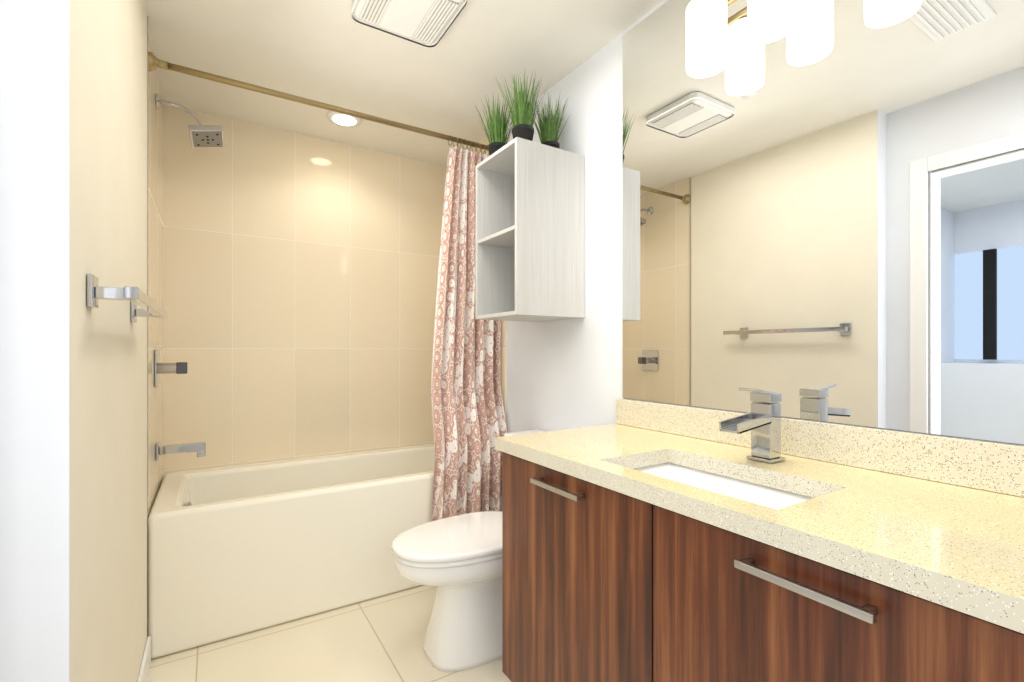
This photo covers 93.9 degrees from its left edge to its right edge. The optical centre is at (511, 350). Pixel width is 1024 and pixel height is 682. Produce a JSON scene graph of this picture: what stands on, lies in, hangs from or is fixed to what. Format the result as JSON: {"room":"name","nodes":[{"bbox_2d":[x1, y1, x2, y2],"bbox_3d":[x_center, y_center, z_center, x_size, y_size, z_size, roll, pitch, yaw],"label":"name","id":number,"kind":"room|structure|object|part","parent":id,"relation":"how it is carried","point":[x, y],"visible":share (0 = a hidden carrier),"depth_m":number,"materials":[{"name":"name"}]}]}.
{"room":"bathroom","nodes":[
{"label":"bathroom","id":0,"kind":"room"},
{"bbox_2d":[0,0,69,681],"bbox_3d":[-0.801,-0.042,0.794,0.100,2.420,0.004,0,0,-32],"label":"wall","id":1,"kind":"structure","parent":0,"point":[34,340],"depth_m":0.80,"materials":[{"name":"white paint"}]},
{"bbox_2d":[70,0,147,681],"bbox_3d":[-1.320,-0.042,1.592,0.132,2.420,1.900,0,0,-32],"label":"wall","id":2,"kind":"structure","parent":0,"point":[108,346],"depth_m":1.12,"materials":[{"name":"beige paint"}]},
{"bbox_2d":[86,274,166,322],"bbox_3d":[-0.974,-0.117,1.242,0.082,0.064,0.720,0,0,-32],"label":"towel rail","id":3,"kind":"object","parent":2,"relation":"attached to","point":[139,297],"visible":1,"depth_m":0.96,"materials":[{"name":"silver metal"}]},
{"bbox_2d":[137,636,150,681],"bbox_3d":[-1.057,1.118,1.308,0.012,0.100,1.138,0,0,-32],"label":"baseboard","id":4,"kind":"structure","parent":2,"relation":"attached to","point":[144,668],"depth_m":1.67,"materials":[{"name":"white"}]},
{"bbox_2d":[147,16,147,514],"bbox_3d":[-1.370,-0.318,1.791,0.010,1.867,0.012,0,0,-32],"label":"trim","id":5,"kind":"structure","parent":2,"relation":"attached to","point":[147,263],"depth_m":1.79,"materials":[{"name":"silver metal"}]},
{"bbox_2d":[147,29,162,527],"bbox_3d":[-1.571,-0.287,2.103,0.008,1.930,0.752,0,0,-32],"label":"tile","id":6,"kind":"structure","parent":2,"relation":"attached to","point":[155,262],"depth_m":2.05,"materials":[{"name":"beige tile"}]},
{"bbox_2d":[155,350,187,387],"bbox_3d":[-1.520,0.078,2.139,0.114,0.160,0.160,0,0,-32],"label":"tub valve","id":7,"kind":"object","parent":6,"relation":"attached to","point":[176,368],"visible":1,"depth_m":2.12,"materials":[{"name":"silver metal"}]},
{"bbox_2d":[156,441,205,460],"bbox_3d":[-1.491,0.446,2.158,0.184,0.078,0.072,0,0,-32],"label":"tub spout","id":8,"kind":"object","parent":6,"relation":"attached to","point":[199,448],"visible":1,"depth_m":2.14,"materials":[{"name":"silver metal"}]},
{"bbox_2d":[156,93,223,147],"bbox_3d":[-1.459,-1.040,2.178,0.259,0.187,0.137,0,0,-32],"label":"shower head","id":9,"kind":"object","parent":6,"relation":"attached to","point":[201,135],"visible":1,"depth_m":2.17},
{"bbox_2d":[148,51,488,154],"bbox_3d":[-0.721,-1.101,2.232,1.569,0.073,0.070,0,0,-32],"label":"curtain rod","id":10,"kind":"object","parent":6,"relation":"attached to","point":[154,62],"visible":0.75,"depth_m":2.09,"materials":[{"name":"beige metal"}]},
{"bbox_2d":[431,146,506,520],"bbox_3d":[-0.233,-0.011,2.482,0.452,2.098,0.157,0,0,-32],"label":"curtain","id":11,"kind":"object","parent":10,"relation":"hanging from","point":[469,420],"visible":0.71,"depth_m":2.49,"materials":[{"name":"fabric"}]},
{"bbox_2d":[147,585,510,681],"bbox_3d":[-0.199,1.218,1.315,1.914,0.100,3.800,0,0,-32],"label":"floor","id":12,"kind":"structure","parent":0,"point":[379,639],"depth_m":1.84,"materials":[{"name":"tile"}]},
{"bbox_2d":[148,444,433,658],"bbox_3d":[-0.901,0.893,2.520,1.564,0.550,0.749,0,0,-32],"label":"bathtub","id":13,"kind":"object","parent":12,"relation":"on","point":[236,550],"visible":0.67,"depth_m":2.08,"materials":[{"name":"white plastic"}]},
{"bbox_2d":[391,430,544,671],"bbox_3d":[-0.091,0.773,1.949,0.798,0.789,0.450,0,0,-32],"label":"toilet","id":14,"kind":"object","parent":12,"relation":"on","point":[456,560],"visible":0.4,"depth_m":1.78,"materials":[{"name":"white ceramic"}]},
{"bbox_3d":[-0.178,0.728,1.894,0.591,0.024,0.402,0,0,-32],"label":"seat lid","id":15,"kind":"part","parent":14,"relation":"part of","materials":[{"name":"white ceramic"}]},
{"bbox_3d":[-0.095,0.966,1.946,0.773,0.405,0.396,0,0,-32],"label":"bowl","id":16,"kind":"part","parent":14,"relation":"part of","materials":[{"name":"white ceramic"}]},
{"bbox_2d":[495,446,1023,681],"bbox_3d":[0.694,0.748,0.909,0.585,0.840,1.916,0,0,-32],"label":"bathroom vanity","id":17,"kind":"object","parent":12,"relation":"on","point":[644,541],"depth_m":0.95,"materials":[{"name":"brown wood"}]},
{"bbox_2d":[495,422,1023,621],"bbox_3d":[0.697,0.308,0.921,0.568,0.040,1.934,0,0,-32],"label":"countertop","id":18,"kind":"structure","parent":17,"relation":"on","point":[965,543],"depth_m":0.88,"materials":[{"name":"beige stone"}]},
{"bbox_2d":[623,458,822,505],"bbox_3d":[0.469,0.382,1.135,0.318,0.132,0.518,0,0,-32],"label":"sink","id":19,"kind":"object","parent":18,"relation":"in","point":[763,490],"depth_m":1.24,"materials":[{"name":"white ceramic"}]},
{"bbox_2d":[719,388,784,462],"bbox_3d":[0.615,0.191,1.226,0.196,0.191,0.068,0,0,-32],"label":"faucet","id":20,"kind":"object","parent":18,"relation":"on","point":[761,420],"visible":1,"depth_m":1.23,"materials":[{"name":"silver metal"}]},
{"bbox_2d":[144,0,662,165],"bbox_3d":[-0.199,-1.302,1.315,1.914,0.100,3.800,0,0,-32],"label":"ceiling","id":21,"kind":"structure","parent":0,"point":[333,52],"depth_m":2.06,"materials":[{"name":"paint"}]},
{"bbox_2d":[326,111,361,126],"bbox_3d":[-0.903,-1.245,2.573,0.180,0.013,0.180,0,0,-32],"label":"recessed light","id":22,"kind":"object","parent":21,"relation":"in","point":[339,119],"visible":0.94,"depth_m":2.57,"materials":[{"name":"white plastic"}]},
{"bbox_2d":[352,0,466,46],"bbox_3d":[-0.370,-1.229,1.703,0.330,0.046,0.330,0,0,-32],"label":"ceiling vent","id":23,"kind":"object","parent":21,"relation":"in","point":[426,23],"visible":1,"depth_m":1.73,"materials":[{"name":"white plastic"}]},
{"bbox_2d":[506,0,1023,444],"bbox_3d":[0.562,-0.042,1.791,0.120,2.420,3.800,0,0,-32],"label":"wall","id":24,"kind":"structure","parent":0,"point":[564,374],"depth_m":2.04,"materials":[{"name":"white paint"}]},
{"bbox_2d":[468,134,505,418],"bbox_3d":[-0.233,-0.287,2.940,0.008,1.930,0.752,0,0,-32],"label":"tile","id":25,"kind":"structure","parent":24,"relation":"attached to","point":[485,141],"depth_m":2.64,"materials":[{"name":"beige tile"}]},
{"bbox_2d":[475,137,584,321],"bbox_3d":[0.074,-0.492,2.123,0.350,0.700,0.350,0,0,-32],"label":"upper cabinet","id":26,"kind":"object","parent":24,"relation":"attached to","point":[529,231],"visible":1,"depth_m":2.02,"materials":[{"name":"white wood"}]},
{"bbox_2d":[475,92,512,155],"bbox_3d":[-0.069,-0.986,2.140,0.252,0.287,0.224,0,0,-32],"label":"potted grass","id":27,"kind":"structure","parent":26,"relation":"on","point":[497,128],"depth_m":2.12,"materials":[{"name":"green"}]},
{"bbox_2d":[495,71,548,140],"bbox_3d":[0.044,-0.994,1.986,0.234,0.302,0.226,0,0,-32],"label":"potted grass","id":28,"kind":"object","parent":26,"relation":"on","point":[522,121],"depth_m":1.96,"materials":[{"name":"green"}]},
{"bbox_2d":[532,95,571,148],"bbox_3d":[0.171,-0.988,2.141,0.220,0.290,0.204,0,0,-32],"label":"potted grass","id":29,"kind":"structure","parent":26,"relation":"on","point":[549,126],"depth_m":2.11,"materials":[{"name":"green"}]},
{"bbox_2d":[616,398,1023,497],"bbox_3d":[0.930,0.238,1.067,0.020,0.100,1.934,0,0,-32],"label":"backsplash","id":30,"kind":"structure","parent":24,"relation":"attached to","point":[984,465],"depth_m":1.15,"materials":[{"name":"beige stone"}]},
{"bbox_2d":[623,0,1023,443],"bbox_3d":[0.942,-0.523,1.062,0.006,1.418,1.910,0,0,-32],"label":"mirror","id":31,"kind":"object","parent":24,"relation":"attached to","point":[823,210],"visible":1,"depth_m":1.23,"materials":[{"name":"clear glass"}]},
{"bbox_2d":[686,0,795,77],"bbox_3d":[0.707,-0.975,1.284,0.154,0.255,0.511,0,0,-32],"label":"sconce","id":32,"kind":"object","parent":31,"relation":"attached to","point":[768,21],"visible":1,"depth_m":1.39,"materials":[{"name":"white glass"}]},
{"bbox_3d":[-1.189,-0.042,2.866,1.706,2.420,0.120,0,0,-32],"label":"wall","id":33,"kind":"structure","parent":0,"visible":0},
{"bbox_2d":[163,105,446,477],"bbox_3d":[-1.104,-0.287,2.844,1.586,1.930,0.008,0,0,-32],"label":"tile","id":34,"kind":"structure","parent":33,"relation":"attached to","point":[300,275],"depth_m":2.74,"materials":[{"name":"beige tile"}]}
]}

